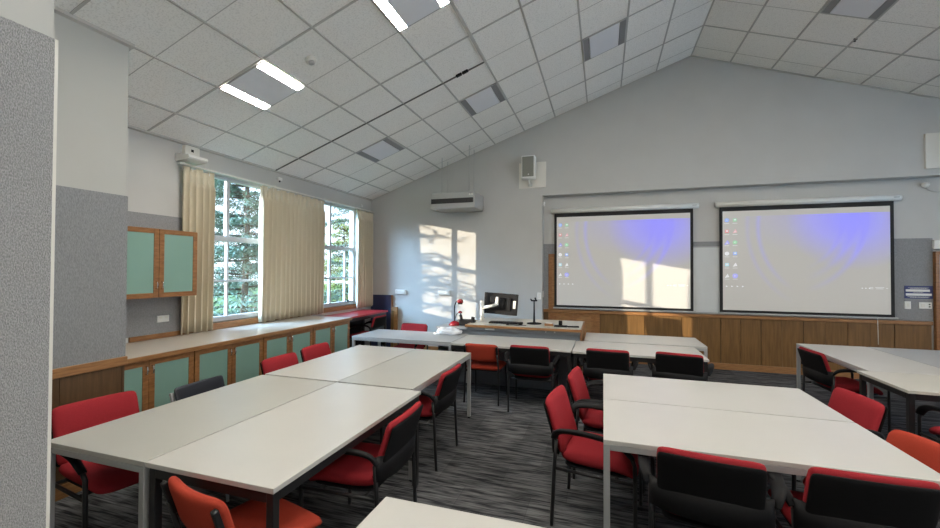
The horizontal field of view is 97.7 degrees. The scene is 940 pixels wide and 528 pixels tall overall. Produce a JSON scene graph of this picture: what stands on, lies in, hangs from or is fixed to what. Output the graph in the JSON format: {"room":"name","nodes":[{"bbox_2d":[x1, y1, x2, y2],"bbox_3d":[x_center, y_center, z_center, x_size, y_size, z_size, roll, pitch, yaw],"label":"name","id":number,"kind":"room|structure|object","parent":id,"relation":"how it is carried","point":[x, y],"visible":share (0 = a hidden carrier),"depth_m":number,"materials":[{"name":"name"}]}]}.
{"room":"classroom","nodes":[
{"label":"classroom","id":0,"kind":"room"},
{"bbox_2d":[0,0,54,527],"bbox_3d":[-3.257,-0.525,-0.149,3.334,4.320,3.695,0,-1,18],"label":"wall","id":1,"kind":"structure","parent":0,"point":[27,55],"depth_m":1.04,"materials":[{"name":"paint"}]},
{"bbox_2d":[46,39,58,527],"bbox_3d":[-1.115,0.531,1.083,0.015,2.260,0.008,0,-1,18],"label":"trim","id":2,"kind":"structure","parent":1,"relation":"attached to","point":[56,41],"depth_m":1.09,"materials":[{"name":"white plastic"}]},
{"bbox_2d":[52,13,128,368],"bbox_3d":[-3.537,-0.056,2.724,1.032,3.463,1.644,0,-1,18],"label":"wall","id":3,"kind":"structure","parent":0,"point":[91,227],"depth_m":3.11,"materials":[{"name":"paint"}]},
{"bbox_2d":[55,482,81,501],"bbox_3d":[-3.055,1.625,2.540,0.020,0.100,1.640,0,-1,18],"label":"baseboard","id":4,"kind":"structure","parent":3,"relation":"attached to","point":[59,495],"depth_m":2.96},
{"bbox_2d":[51,365,124,484],"bbox_3d":[-3.058,1.190,2.547,0.012,0.770,1.640,0,-1,18],"label":"panelling","id":5,"kind":"object","parent":3,"relation":"attached to","point":[80,387],"visible":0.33,"depth_m":3.08,"materials":[{"name":"brown wood"}]},
{"bbox_2d":[52,356,127,379],"bbox_3d":[-3.046,0.770,2.555,0.030,0.070,1.650,0,-1,18],"label":"trim","id":6,"kind":"structure","parent":3,"relation":"attached to","point":[67,371],"depth_m":3.08,"materials":[{"name":"wood"}]},
{"bbox_2d":[54,5,134,50],"bbox_3d":[-3.521,-1.628,2.757,1.045,0.397,1.670,0,-1,18],"label":"trim","id":7,"kind":"structure","parent":3,"relation":"attached to","point":[57,10],"depth_m":3.12,"materials":[{"name":"metal"}]},
{"bbox_2d":[126,128,371,347],"bbox_3d":[-3.834,0.122,3.788,0.212,3.135,11.250,0,-1,18],"label":"wall","id":8,"kind":"structure","parent":0,"point":[154,177],"depth_m":4.65,"materials":[{"name":"paint"}]},
{"bbox_2d":[126,226,197,298],"bbox_3d":[-3.422,-0.010,4.188,0.350,0.715,1.140,0,-1,18],"label":"upper cabinet","id":9,"kind":"object","parent":8,"relation":"attached to","point":[160,262],"visible":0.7,"depth_m":4.29,"materials":[{"name":"green wood"}]},
{"bbox_2d":[175,145,207,165],"bbox_3d":[-3.276,-1.298,4.854,0.220,0.210,0.260,0,-1,18],"label":"emergency light","id":10,"kind":"object","parent":8,"relation":"attached to","point":[190,155],"visible":1,"depth_m":4.83,"materials":[{"name":"white plastic"}]},
{"bbox_2d":[190,168,259,325],"bbox_3d":[-3.225,-0.184,5.588,0.162,1.955,1.480,0,-1,18],"label":"window","id":11,"kind":"structure","parent":8,"relation":"in","point":[226,238],"depth_m":5.53,"materials":[{"name":"paint"}]},
{"bbox_2d":[128,306,359,342],"bbox_3d":[-2.854,0.831,6.545,0.058,0.055,4.720,0,-1,18],"label":"trim","id":12,"kind":"structure","parent":8,"relation":"attached to","point":[215,327],"depth_m":5.24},
{"bbox_2d":[177,162,374,212],"bbox_3d":[-2.728,-1.139,6.750,0.095,0.028,4.230,0,-1,18],"label":"track","id":13,"kind":"object","parent":8,"relation":"attached to","point":[182,163],"visible":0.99,"depth_m":5.89,"materials":[{"name":"white plastic"}]},
{"bbox_2d":[181,166,215,334],"bbox_3d":[-3.286,-0.160,4.972,0.102,1.975,0.460,0,-1,18],"label":"curtain","id":14,"kind":"object","parent":13,"relation":"hanging from","point":[198,188],"visible":0.93,"depth_m":4.99,"materials":[{"name":"beige fabric"}]},
{"bbox_2d":[258,185,324,322],"bbox_3d":[-2.773,-0.136,6.544,0.110,1.975,1.435,0,-1,18],"label":"curtain","id":15,"kind":"object","parent":13,"relation":"hanging from","point":[291,254],"visible":1,"depth_m":6.40,"materials":[{"name":"beige fabric"}]},
{"bbox_2d":[356,209,372,307],"bbox_3d":[-2.155,-0.106,8.431,0.110,1.975,0.599,0,-1,18],"label":"curtain","id":16,"kind":"object","parent":13,"relation":"hanging from","point":[364,221],"visible":1,"depth_m":8.40,"materials":[{"name":"beige fabric"}]},
{"bbox_2d":[323,201,355,309],"bbox_3d":[-2.511,-0.149,7.795,0.162,1.955,1.200,0,-1,18],"label":"window","id":17,"kind":"structure","parent":8,"relation":"in","point":[328,247],"depth_m":8.01,"materials":[{"name":"paint"}]},
{"bbox_2d":[54,0,939,199],"bbox_3d":[2.108,-2.552,1.907,12.680,2.345,11.250,0,-1,18],"label":"ceiling","id":18,"kind":"structure","parent":0,"point":[262,26],"depth_m":5.14,"materials":[{"name":"tile"}]},
{"bbox_2d":[219,61,304,109],"bbox_3d":[-2.185,-1.872,4.358,0.560,0.207,0.590,0,-1,18],"label":"ceiling light","id":19,"kind":"object","parent":18,"relation":"attached to","point":[263,86],"visible":1,"depth_m":4.32,"materials":[{"name":"grey metal"}]},
{"bbox_2d":[222,85,269,108],"bbox_3d":[-2.404,-1.791,4.427,0.080,0.010,0.562,-20,-7,17],"label":"diffuser","id":20,"kind":"object","parent":19,"relation":"attached to","point":[230,89],"depth_m":4.40,"materials":[{"name":"beige"}]},
{"bbox_2d":[257,63,301,89],"bbox_3d":[-1.967,-1.953,4.289,0.080,0.010,0.562,-20,-7,17],"label":"diffuser","id":21,"kind":"object","parent":19,"relation":"attached to","point":[266,68],"depth_m":4.26,"materials":[{"name":"beige"}]},
{"bbox_2d":[305,56,316,65],"bbox_3d":[-1.625,-2.071,4.196,0.109,0.075,0.110,0,-1,26],"label":"smoke detector","id":22,"kind":"object","parent":18,"relation":"attached to","point":[311,60],"visible":1,"depth_m":4.17,"materials":[{"name":"white plastic"}]},
{"bbox_2d":[275,0,485,170],"bbox_3d":[-2.599,-2.049,1.913,3.320,1.189,7.977,0,-1,18],"label":"trim","id":23,"kind":"structure","parent":18,"relation":"attached to","point":[452,3],"depth_m":5.27,"materials":[{"name":"metal"}]},
{"bbox_2d":[356,137,404,162],"bbox_3d":[-1.442,-1.836,6.655,0.560,0.207,0.590,0,-1,18],"label":"ceiling light","id":24,"kind":"object","parent":18,"relation":"attached to","point":[386,147],"visible":1,"depth_m":6.62,"materials":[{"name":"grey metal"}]},
{"bbox_2d":[357,151,378,161],"bbox_3d":[-1.660,-1.755,6.725,0.080,0.010,0.562,-20,-7,17],"label":"diffuser","id":25,"kind":"object","parent":24,"relation":"attached to","point":[364,154],"depth_m":6.70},
{"bbox_2d":[383,139,403,149],"bbox_3d":[-1.223,-1.916,6.586,0.080,0.010,0.562,-20,-7,17],"label":"diffuser","id":26,"kind":"object","parent":24,"relation":"attached to","point":[388,142],"depth_m":6.57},
{"bbox_2d":[372,0,450,31],"bbox_3d":[-0.547,-2.476,3.838,0.560,0.207,0.590,0,-1,18],"label":"ceiling light","id":27,"kind":"object","parent":18,"relation":"attached to","point":[410,12],"visible":1,"depth_m":3.97,"materials":[{"name":"beige"}]},
{"bbox_2d":[374,0,405,30],"bbox_3d":[-0.766,-2.396,3.907,0.080,0.010,0.562,-20,-7,17],"label":"diffuser","id":28,"kind":"object","parent":27,"relation":"attached to","point":[382,5],"depth_m":3.93,"materials":[{"name":"beige"}]},
{"bbox_2d":[431,145,482,212],"bbox_3d":[-0.241,-1.613,7.881,0.870,1.173,0.582,0,-1,18],"label":"air conditioner","id":29,"kind":"object","parent":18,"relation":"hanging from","point":[467,201],"visible":1,"depth_m":7.64,"materials":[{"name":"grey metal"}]},
{"bbox_2d":[431,197,472,203],"bbox_3d":[-0.338,-1.171,7.613,0.820,0.090,0.018,0,-1,18],"label":"grille","id":30,"kind":"object","parent":29,"relation":"attached to","point":[434,200],"depth_m":7.60,"materials":[{"name":"black plastic"}]},
{"bbox_2d":[459,83,505,115],"bbox_3d":[0.196,-2.440,6.135,0.560,0.207,0.590,0,-1,18],"label":"ceiling light","id":31,"kind":"object","parent":18,"relation":"attached to","point":[485,98],"visible":1,"depth_m":6.10,"materials":[{"name":"grey metal"}]},
{"bbox_2d":[461,100,475,115],"bbox_3d":[-0.022,-2.359,6.204,0.080,0.010,0.562,-20,-7,17],"label":"diffuser","id":32,"kind":"object","parent":31,"relation":"attached to","point":[464,103],"depth_m":6.19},
{"bbox_2d":[491,84,504,101],"bbox_3d":[0.415,-2.521,6.066,0.080,0.010,0.562,-20,-7,17],"label":"diffuser","id":33,"kind":"object","parent":31,"relation":"attached to","point":[495,87],"depth_m":6.06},
{"bbox_2d":[69,0,939,200],"bbox_3d":[2.088,-2.528,1.845,12.280,2.195,10.720,0,-1,18],"label":"ceiling grid","id":34,"kind":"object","parent":18,"relation":"attached to","point":[84,2],"depth_m":5.40,"materials":[{"name":"metal"}]},
{"bbox_2d":[582,18,626,61],"bbox_3d":[1.834,-3.044,5.614,0.560,0.207,0.590,0,-1,18],"label":"ceiling light","id":35,"kind":"object","parent":18,"relation":"attached to","point":[606,39],"visible":1,"depth_m":5.58,"materials":[{"name":"grey metal"}]},
{"bbox_2d":[583,38,589,60],"bbox_3d":[1.616,-2.964,5.684,0.080,0.010,0.562,-20,-7,17],"label":"diffuser","id":36,"kind":"object","parent":35,"relation":"attached to","point":[586,46],"depth_m":5.67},
{"bbox_2d":[618,20,625,44],"bbox_3d":[2.053,-3.125,5.545,0.080,0.010,0.562,-20,-7,17],"label":"diffuser","id":37,"kind":"object","parent":35,"relation":"attached to","point":[622,29],"depth_m":5.53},
{"bbox_2d":[820,0,897,19],"bbox_3d":[4.529,-3.036,4.742,0.560,0.207,0.590,0,-1,18],"label":"ceiling light","id":38,"kind":"object","parent":18,"relation":"attached to","point":[864,9],"visible":1,"depth_m":4.86,"materials":[{"name":"grey metal"}]},
{"bbox_2d":[822,0,839,12],"bbox_3d":[4.312,-3.116,4.814,0.080,0.010,0.562,20,5,17],"label":"diffuser","id":39,"kind":"object","parent":38,"relation":"attached to","point":[831,4],"depth_m":4.96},
{"bbox_2d":[869,0,896,18],"bbox_3d":[4.747,-2.955,4.670,0.080,0.010,0.562,20,5,17],"label":"diffuser","id":40,"kind":"object","parent":38,"relation":"attached to","point":[884,5],"depth_m":4.75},
{"bbox_2d":[55,363,939,527],"bbox_3d":[2.091,1.735,1.845,12.680,0.100,11.250,0,-1,18],"label":"floor","id":41,"kind":"structure","parent":0,"point":[500,466],"depth_m":3.23,"materials":[{"name":"carpet"}]},
{"bbox_2d":[51,391,187,527],"bbox_3d":[-2.244,1.283,2.603,0.600,0.793,0.651,0,-1,26],"label":"armchair","id":42,"kind":"object","parent":41,"relation":"on","point":[92,477],"visible":0.37,"depth_m":2.50,"materials":[{"name":"red fabric"}]},
{"bbox_2d":[124,351,193,411],"bbox_3d":[-3.240,1.274,3.872,0.848,0.839,0.730,0,-1,18],"label":"base cabinet","id":43,"kind":"object","parent":41,"relation":"on","point":[153,380],"visible":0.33,"depth_m":3.77,"materials":[{"name":"green wood"}]},
{"bbox_2d":[126,316,351,363],"bbox_3d":[-2.830,0.858,5.139,0.850,0.041,3.418,0,-1,18],"label":"benchtop","id":44,"kind":"object","parent":43,"relation":"on","point":[140,351],"visible":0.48,"depth_m":4.65,"materials":[{"name":"laminate"}]},
{"bbox_2d":[49,375,334,527],"bbox_3d":[-1.701,1.324,2.795,0.756,0.720,1.486,0,-1,18],"label":"table","id":45,"kind":"object","parent":41,"relation":"on","point":[129,442],"visible":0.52,"depth_m":2.41,"materials":[{"name":"grey laminate"}]},
{"bbox_2d":[169,375,228,501],"bbox_3d":[-1.925,1.312,3.208,0.572,0.756,0.461,0,-1,16],"label":"chair","id":46,"kind":"object","parent":41,"relation":"on","point":[185,391],"visible":0.2,"depth_m":3.23,"materials":[{"name":"fabric"}]},
{"bbox_2d":[194,338,262,385],"bbox_3d":[-2.993,1.286,4.638,0.848,0.839,0.870,0,-1,18],"label":"base cabinet","id":47,"kind":"object","parent":41,"relation":"on","point":[240,361],"visible":0.36,"depth_m":4.51,"materials":[{"name":"green wood"}]},
{"bbox_2d":[160,476,321,527],"bbox_3d":[-1.034,1.302,1.909,0.462,0.746,0.559,0,-1,31],"label":"chair","id":48,"kind":"object","parent":41,"relation":"on","point":[195,509],"visible":0.94,"depth_m":1.79,"materials":[{"name":"orange fabric"}]},
{"bbox_2d":[260,352,298,374],"bbox_3d":[-1.648,1.306,3.992,0.600,0.793,0.651,0,-1,18],"label":"armchair","id":49,"kind":"object","parent":41,"relation":"on","point":[282,361],"visible":0.16,"depth_m":4.03,"materials":[{"name":"red fabric"}]},
{"bbox_2d":[145,382,420,527],"bbox_3d":[-0.969,1.323,2.558,0.766,0.720,1.486,0,-1,18],"label":"table","id":50,"kind":"object","parent":41,"relation":"on","point":[264,457],"visible":0.87,"depth_m":2.17,"materials":[{"name":"white laminate"}]},
{"bbox_2d":[263,328,312,362],"bbox_3d":[-2.721,1.299,5.477,0.848,0.839,0.885,0,-1,18],"label":"base cabinet","id":51,"kind":"object","parent":41,"relation":"on","point":[275,345],"visible":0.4,"depth_m":5.31,"materials":[{"name":"green wood"}]},
{"bbox_2d":[300,342,330,361],"bbox_3d":[-1.517,1.315,4.591,0.600,0.793,0.651,0,-1,18],"label":"armchair","id":52,"kind":"object","parent":41,"relation":"on","point":[311,352],"visible":0.16,"depth_m":4.63,"materials":[{"name":"red fabric"}]},
{"bbox_2d":[313,321,349,353],"bbox_3d":[-2.448,1.313,6.322,0.848,0.839,0.880,0,-1,18],"label":"base cabinet","id":53,"kind":"object","parent":41,"relation":"on","point":[337,335],"visible":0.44,"depth_m":6.25,"materials":[{"name":"green wood"}]},
{"bbox_2d":[265,345,414,382],"bbox_3d":[-1.234,1.347,4.239,0.756,0.720,1.491,0,-1,18],"label":"table","id":54,"kind":"object","parent":41,"relation":"on","point":[335,367],"visible":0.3,"depth_m":4.03,"materials":[{"name":"white laminate"}]},
{"bbox_2d":[326,309,387,346],"bbox_3d":[-2.179,1.337,7.601,0.568,0.830,1.640,0,-1,18],"label":"table","id":55,"kind":"object","parent":41,"relation":"on","point":[358,316],"visible":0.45,"depth_m":7.94,"materials":[{"name":"laminate"}]},
{"bbox_2d":[299,401,422,507],"bbox_3d":[-0.640,1.289,2.574,0.600,0.793,0.651,0,-1,16],"label":"armchair","id":56,"kind":"object","parent":41,"relation":"on","point":[364,467],"visible":0.79,"depth_m":2.39,"materials":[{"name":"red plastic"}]},
{"bbox_2d":[350,315,386,346],"bbox_3d":[-1.925,1.359,7.730,0.600,0.793,0.651,0,-1,16],"label":"armchair","id":57,"kind":"object","parent":41,"relation":"on","point":[378,322],"visible":0.54,"depth_m":7.57,"materials":[{"name":"black plastic"}]},
{"bbox_2d":[371,294,392,346],"bbox_3d":[-1.858,1.208,8.662,0.510,1.120,0.043,0,-1,18],"label":"leaning board","id":58,"kind":"object","parent":41,"relation":"on","point":[380,302],"visible":0.41,"depth_m":8.63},
{"bbox_2d":[391,307,397,346],"bbox_3d":[-1.562,1.327,8.505,0.130,0.880,0.060,0,-1,18],"label":"timber offcut","id":59,"kind":"object","parent":41,"relation":"on","point":[394,313],"visible":0.49,"depth_m":8.49,"materials":[{"name":"brown wood"}]},
{"bbox_2d":[338,349,470,481],"bbox_3d":[-0.542,1.346,4.014,0.681,0.720,1.491,0,-1,18],"label":"table","id":60,"kind":"object","parent":41,"relation":"on","point":[416,369],"visible":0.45,"depth_m":3.83,"materials":[{"name":"grey laminate"}]},
{"bbox_2d":[381,323,427,349],"bbox_3d":[-0.966,1.342,6.302,0.651,0.793,0.600,0,-1,18],"label":"armchair","id":61,"kind":"object","parent":41,"relation":"on","point":[405,326],"visible":0.27,"depth_m":6.48,"materials":[{"name":"red fabric"}]},
{"bbox_2d":[352,329,467,383],"bbox_3d":[-0.837,1.372,5.857,1.476,0.720,0.726,0,-1,18],"label":"table","id":62,"kind":"object","parent":41,"relation":"on","point":[379,335],"visible":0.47,"depth_m":5.70,"materials":[{"name":"grey laminate"}]},
{"bbox_2d":[434,327,461,334],"bbox_3d":[-0.314,0.960,5.959,0.419,0.111,0.233,0,-1,18],"label":"plastic bag","id":63,"kind":"object","parent":62,"relation":"on","point":[450,330],"visible":1,"depth_m":5.88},
{"bbox_2d":[380,363,461,471],"bbox_3d":[-0.407,1.306,3.685,0.600,0.793,0.651,0,-1,18],"label":"armchair","id":64,"kind":"object","parent":41,"relation":"on","point":[444,397],"visible":0.59,"depth_m":3.47,"materials":[{"name":"black plastic"}]},
{"bbox_2d":[356,497,544,527],"bbox_3d":[0.251,1.307,1.099,1.496,0.720,0.741,0,-1,18],"label":"table","id":65,"kind":"object","parent":41,"relation":"on","point":[390,512],"visible":1,"depth_m":1.54,"materials":[{"name":"white laminate"}]},
{"bbox_2d":[463,343,506,405],"bbox_3d":[0.203,1.356,5.270,0.462,0.746,0.559,0,-1,18],"label":"chair","id":66,"kind":"object","parent":41,"relation":"on","point":[485,357],"visible":0.89,"depth_m":5.07,"materials":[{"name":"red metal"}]},
{"bbox_2d":[436,317,584,391],"bbox_3d":[0.646,1.318,6.297,2.110,0.853,1.022,0,-1,18],"label":"desk","id":67,"kind":"object","parent":41,"relation":"on","point":[542,331],"visible":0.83,"depth_m":5.85,"materials":[{"name":"beige laminate"}]},
{"bbox_2d":[449,299,462,325],"bbox_3d":[-0.209,0.738,6.311,0.235,0.405,0.180,0,-1,18],"label":"desk lamp","id":68,"kind":"object","parent":67,"relation":"on","point":[459,301],"visible":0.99,"depth_m":6.26,"materials":[{"name":"red plastic"}]},
{"bbox_2d":[459,313,475,325],"bbox_3d":[-0.045,0.840,6.309,0.251,0.202,0.140,0,-1,12],"label":"camera","id":69,"kind":"object","parent":67,"relation":"on","point":[462,322],"visible":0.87,"depth_m":6.25,"materials":[{"name":"black plastic"}]},
{"bbox_2d":[480,292,518,321],"bbox_3d":[0.444,0.668,6.347,0.580,0.451,0.232,0,-1,18],"label":"monitor","id":70,"kind":"object","parent":67,"relation":"on","point":[493,303],"visible":1,"depth_m":6.37,"materials":[{"name":"black plastic"}]},
{"bbox_2d":[527,298,541,324],"bbox_3d":[0.959,0.696,6.144,0.220,0.394,0.220,0,-1,18],"label":"stand","id":71,"kind":"object","parent":67,"relation":"on","point":[533,322],"visible":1,"depth_m":6.13,"materials":[{"name":"black plastic"}]},
{"bbox_2d":[450,334,575,404],"bbox_3d":[0.575,1.370,5.337,1.501,0.720,0.746,0,-1,18],"label":"table","id":72,"kind":"object","parent":41,"relation":"on","point":[556,347],"visible":0.65,"depth_m":5.22,"materials":[{"name":"white laminate"}]},
{"bbox_2d":[504,345,560,411],"bbox_3d":[0.752,1.329,4.920,0.651,0.793,0.600,0,-1,18],"label":"armchair","id":73,"kind":"object","parent":41,"relation":"on","point":[532,363],"visible":0.97,"depth_m":4.69,"materials":[{"name":"black plastic"}]},
{"bbox_2d":[548,254,599,335],"bbox_3d":[1.927,0.789,7.642,0.930,1.960,0.024,0,-1,18],"label":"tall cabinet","id":74,"kind":"object","parent":41,"relation":"on","point":[592,321],"visible":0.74,"depth_m":7.67,"materials":[{"name":"wood"}]},
{"bbox_2d":[543,385,642,527],"bbox_3d":[0.834,1.298,2.795,0.600,0.793,0.651,0,-1,26],"label":"armchair","id":75,"kind":"object","parent":41,"relation":"on","point":[584,450],"visible":0.85,"depth_m":2.65,"materials":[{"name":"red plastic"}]},
{"bbox_2d":[566,366,644,493],"bbox_3d":[1.126,1.308,3.403,0.600,0.793,0.651,0,-1,24],"label":"armchair","id":76,"kind":"object","parent":41,"relation":"on","point":[592,419],"visible":0.48,"depth_m":3.31,"materials":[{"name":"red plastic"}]},
{"bbox_2d":[579,348,638,382],"bbox_3d":[1.590,1.329,4.723,0.651,0.793,0.600,0,-1,21],"label":"armchair","id":77,"kind":"object","parent":41,"relation":"on","point":[599,362],"visible":0.67,"depth_m":4.48,"materials":[{"name":"black plastic"}]},
{"bbox_2d":[572,341,708,371],"bbox_3d":[1.952,1.369,4.860,1.396,0.720,0.746,0,-1,18],"label":"table","id":78,"kind":"object","parent":41,"relation":"on","point":[637,352],"visible":0.59,"depth_m":4.84,"materials":[{"name":"white laminate"}]},
{"bbox_2d":[584,332,707,380],"bbox_3d":[2.327,1.381,5.595,1.456,0.720,0.716,0,-1,18],"label":"table","id":79,"kind":"object","parent":41,"relation":"on","point":[592,337],"visible":0.45,"depth_m":5.48,"materials":[{"name":"white laminate"}]},
{"bbox_2d":[647,351,713,381],"bbox_3d":[2.305,1.329,4.513,0.651,0.793,0.600,0,-1,29],"label":"armchair","id":80,"kind":"object","parent":41,"relation":"on","point":[669,365],"visible":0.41,"depth_m":4.28,"materials":[{"name":"black plastic"}]},
{"bbox_2d":[638,446,786,527],"bbox_3d":[1.235,1.291,2.158,0.651,0.793,0.600,0,-1,26],"label":"armchair","id":81,"kind":"object","parent":41,"relation":"on","point":[699,490],"visible":0.89,"depth_m":1.93,"materials":[{"name":"black plastic"}]},
{"bbox_2d":[603,374,854,481],"bbox_3d":[1.788,1.343,3.119,1.476,0.720,0.761,0,-1,18],"label":"table","id":82,"kind":"object","parent":41,"relation":"on","point":[780,401],"visible":0.51,"depth_m":3.04,"materials":[{"name":"white laminate"}]},
{"bbox_2d":[603,399,939,527],"bbox_3d":[1.552,1.331,2.389,1.476,0.720,0.756,0,-1,18],"label":"table","id":83,"kind":"object","parent":41,"relation":"on","point":[783,444],"visible":0.96,"depth_m":2.26,"materials":[{"name":"white laminate"}]},
{"bbox_2d":[792,387,887,490],"bbox_3d":[2.451,1.306,2.902,0.600,0.793,0.651,0,-1,10],"label":"armchair","id":84,"kind":"object","parent":41,"relation":"on","point":[870,414],"visible":0.14,"depth_m":2.79,"materials":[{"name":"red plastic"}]},
{"bbox_2d":[797,346,890,433],"bbox_3d":[4.001,1.335,4.461,0.600,0.793,0.651,0,-1,12],"label":"armchair","id":85,"kind":"object","parent":41,"relation":"on","point":[815,365],"visible":0.73,"depth_m":4.37,"materials":[{"name":"black plastic"}]},
{"bbox_2d":[767,467,939,527],"bbox_3d":[1.794,1.290,1.987,0.651,0.793,0.600,0,-1,19],"label":"armchair","id":86,"kind":"object","parent":41,"relation":"on","point":[831,498],"visible":0.78,"depth_m":1.75,"materials":[{"name":"black plastic"}]},
{"bbox_2d":[796,343,939,399],"bbox_3d":[4.319,1.372,4.462,0.726,0.720,1.526,0,-1,18],"label":"table","id":87,"kind":"object","parent":41,"relation":"on","point":[855,358],"visible":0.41,"depth_m":4.34,"materials":[{"name":"white laminate"}]},
{"bbox_2d":[803,430,939,485],"bbox_3d":[2.213,1.320,2.213,0.559,0.746,0.462,0,-1,7],"label":"chair","id":88,"kind":"object","parent":41,"relation":"on","point":[926,451],"visible":0.2,"depth_m":2.24,"materials":[{"name":"orange fabric"}]},
{"bbox_2d":[857,370,939,433],"bbox_3d":[4.246,1.355,3.309,1.496,0.720,0.686,0,-1,18],"label":"table","id":89,"kind":"object","parent":41,"relation":"on","point":[912,387],"visible":0.66,"depth_m":3.42,"materials":[{"name":"beige laminate"}]},
{"bbox_2d":[869,347,939,367],"bbox_3d":[5.021,1.372,4.235,0.731,0.720,1.526,0,-1,18],"label":"table","id":90,"kind":"object","parent":41,"relation":"on","point":[929,357],"visible":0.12,"depth_m":4.62,"materials":[{"name":"grey laminate"}]},
{"bbox_2d":[915,405,939,442],"bbox_3d":[3.742,1.312,2.912,0.651,0.793,0.600,0,-1,14],"label":"armchair","id":91,"kind":"object","parent":41,"relation":"on","point":[921,410],"visible":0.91,"depth_m":3.18,"materials":[{"name":"black plastic"}]},
{"bbox_2d":[372,57,939,349],"bbox_3d":[3.783,-0.902,7.079,12.680,5.340,0.330,0,-1,18],"label":"wall","id":92,"kind":"structure","parent":0,"point":[705,132],"depth_m":7.11,"materials":[{"name":"paint"}]},
{"bbox_2d":[519,155,545,188],"bbox_3d":[1.142,-1.715,7.641,0.510,0.560,0.251,0,-1,18],"label":"wall speaker","id":93,"kind":"object","parent":92,"relation":"attached to","point":[532,174],"visible":1,"depth_m":7.67,"materials":[{"name":"white plastic"}]},
{"bbox_2d":[522,156,533,176],"bbox_3d":[1.063,-1.791,7.544,0.210,0.370,0.010,0,-1,18],"label":"grille","id":94,"kind":"object","parent":93,"relation":"attached to","point":[527,161],"depth_m":7.54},
{"bbox_2d":[551,203,698,312],"bbox_3d":[2.709,-0.103,7.365,2.480,1.875,0.094,0,-1,18],"label":"projector screen","id":95,"kind":"object","parent":92,"relation":"attached to","point":[617,258],"visible":1,"depth_m":7.34,"materials":[{"name":"fabric"}]},
{"bbox_2d":[543,312,931,369],"bbox_3d":[4.109,1.287,6.945,5.700,0.760,0.018,0,-1,18],"label":"panelling","id":96,"kind":"object","parent":92,"relation":"attached to","point":[759,342],"visible":0.55,"depth_m":6.71,"materials":[{"name":"brown wood"}]},
{"bbox_2d":[543,309,932,325],"bbox_3d":[4.106,0.880,6.938,5.700,0.055,0.045,0,-1,18],"label":"trim","id":97,"kind":"structure","parent":92,"relation":"attached to","point":[544,310],"depth_m":6.76,"materials":[{"name":"wood"}]},
{"bbox_2d":[543,238,933,320],"bbox_3d":[4.123,0.233,6.960,5.720,1.230,0.012,0,-1,18],"label":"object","id":98,"kind":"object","parent":92,"relation":"attached to","point":[913,257],"depth_m":6.16,"materials":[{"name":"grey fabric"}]},
{"bbox_2d":[606,246,792,316],"bbox_3d":[3.803,0.273,7.042,2.900,1.140,0.028,0,-1,18],"label":"whiteboard","id":99,"kind":"object","parent":98,"relation":"attached to","point":[706,259],"visible":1,"depth_m":6.97,"materials":[{"name":"silver metal"}]},
{"bbox_2d":[606,310,792,316],"bbox_3d":[3.798,0.835,7.024,2.900,0.015,0.008,0,-1,18],"label":"tray","id":100,"kind":"object","parent":99,"relation":"on","point":[697,311],"depth_m":6.96,"materials":[{"name":"silver metal"}]},
{"bbox_2d":[904,286,932,298],"bbox_3d":[6.679,0.421,6.120,0.330,0.190,0.008,0,-1,18],"label":"wall sign","id":101,"kind":"object","parent":98,"relation":"attached to","point":[914,292],"visible":1,"depth_m":6.12,"materials":[{"name":"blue plastic"}]},
{"bbox_2d":[919,302,931,308],"bbox_3d":[6.748,0.616,6.090,0.145,0.095,0.016,0,-1,18],"label":"power outlet","id":102,"kind":"object","parent":98,"relation":"attached to","point":[922,305],"visible":1,"depth_m":6.09,"materials":[{"name":"white plastic"}]},
{"bbox_2d":[630,361,858,378],"bbox_3d":[4.105,1.715,6.933,5.700,0.105,0.030,0,-1,18],"label":"baseboard","id":103,"kind":"structure","parent":92,"relation":"attached to","point":[724,366],"depth_m":6.70,"materials":[{"name":"wood"}]},
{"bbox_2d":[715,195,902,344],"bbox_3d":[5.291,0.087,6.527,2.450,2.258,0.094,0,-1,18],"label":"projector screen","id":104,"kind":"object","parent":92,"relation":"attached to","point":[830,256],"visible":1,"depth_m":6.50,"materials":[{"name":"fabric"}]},
{"bbox_2d":[924,132,939,168],"bbox_3d":[6.888,-1.643,5.796,0.620,0.510,0.220,0,-1,18],"label":"speaker","id":105,"kind":"object","parent":92,"relation":"attached to","point":[931,140],"visible":1,"depth_m":5.95,"materials":[{"name":"white plastic"}]},
{"bbox_2d":[933,251,939,349],"bbox_3d":[7.307,0.790,5.877,1.005,1.950,0.075,0,-1,18],"label":"door","id":106,"kind":"structure","parent":92,"relation":"in","point":[936,254],"depth_m":6.01,"materials":[{"name":"brown wood"}]},
{"label":"outside","id":107,"kind":"structure","parent":0,"visible":0},
{"bbox_2d":[213,285,348,313],"bbox_3d":[3.069,2.450,9.480,120.000,1.100,100.000,0,-1,18],"label":"ground","id":108,"kind":"structure","parent":107,"point":[254,292],"depth_m":34.55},
{"bbox_2d":[213,187,257,297],"bbox_3d":[-14.280,-4.597,21.341,8.653,15.002,8.502,0,-1,18],"label":"conifer tree","id":109,"kind":"object","parent":108,"relation":"on","point":[217,200],"visible":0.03,"depth_m":21.88,"materials":[{"name":"green plant"}]},
{"bbox_2d":[213,179,259,316],"bbox_3d":[-7.694,-1.693,13.951,4.971,9.034,6.290,0,-1,1],"label":"conifer tree","id":110,"kind":"object","parent":108,"relation":"on","point":[247,221],"visible":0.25,"depth_m":13.65,"materials":[{"name":"green plant"}]},
{"bbox_2d":[324,218,348,302],"bbox_3d":[-8.271,-0.010,27.217,5.102,6.082,5.642,0,-1,34],"label":"leafy tree","id":111,"kind":"object","parent":108,"relation":"on","point":[344,227],"visible":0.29,"depth_m":27.09,"materials":[{"name":"green plant"}]},
{"bbox_2d":[324,207,348,302],"bbox_3d":[-5.190,-2.076,20.220,4.946,10.003,4.979,1,-1,-38],"label":"conifer tree","id":112,"kind":"object","parent":108,"relation":"on","point":[337,263],"visible":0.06,"depth_m":19.74,"materials":[{"name":"green plant"}]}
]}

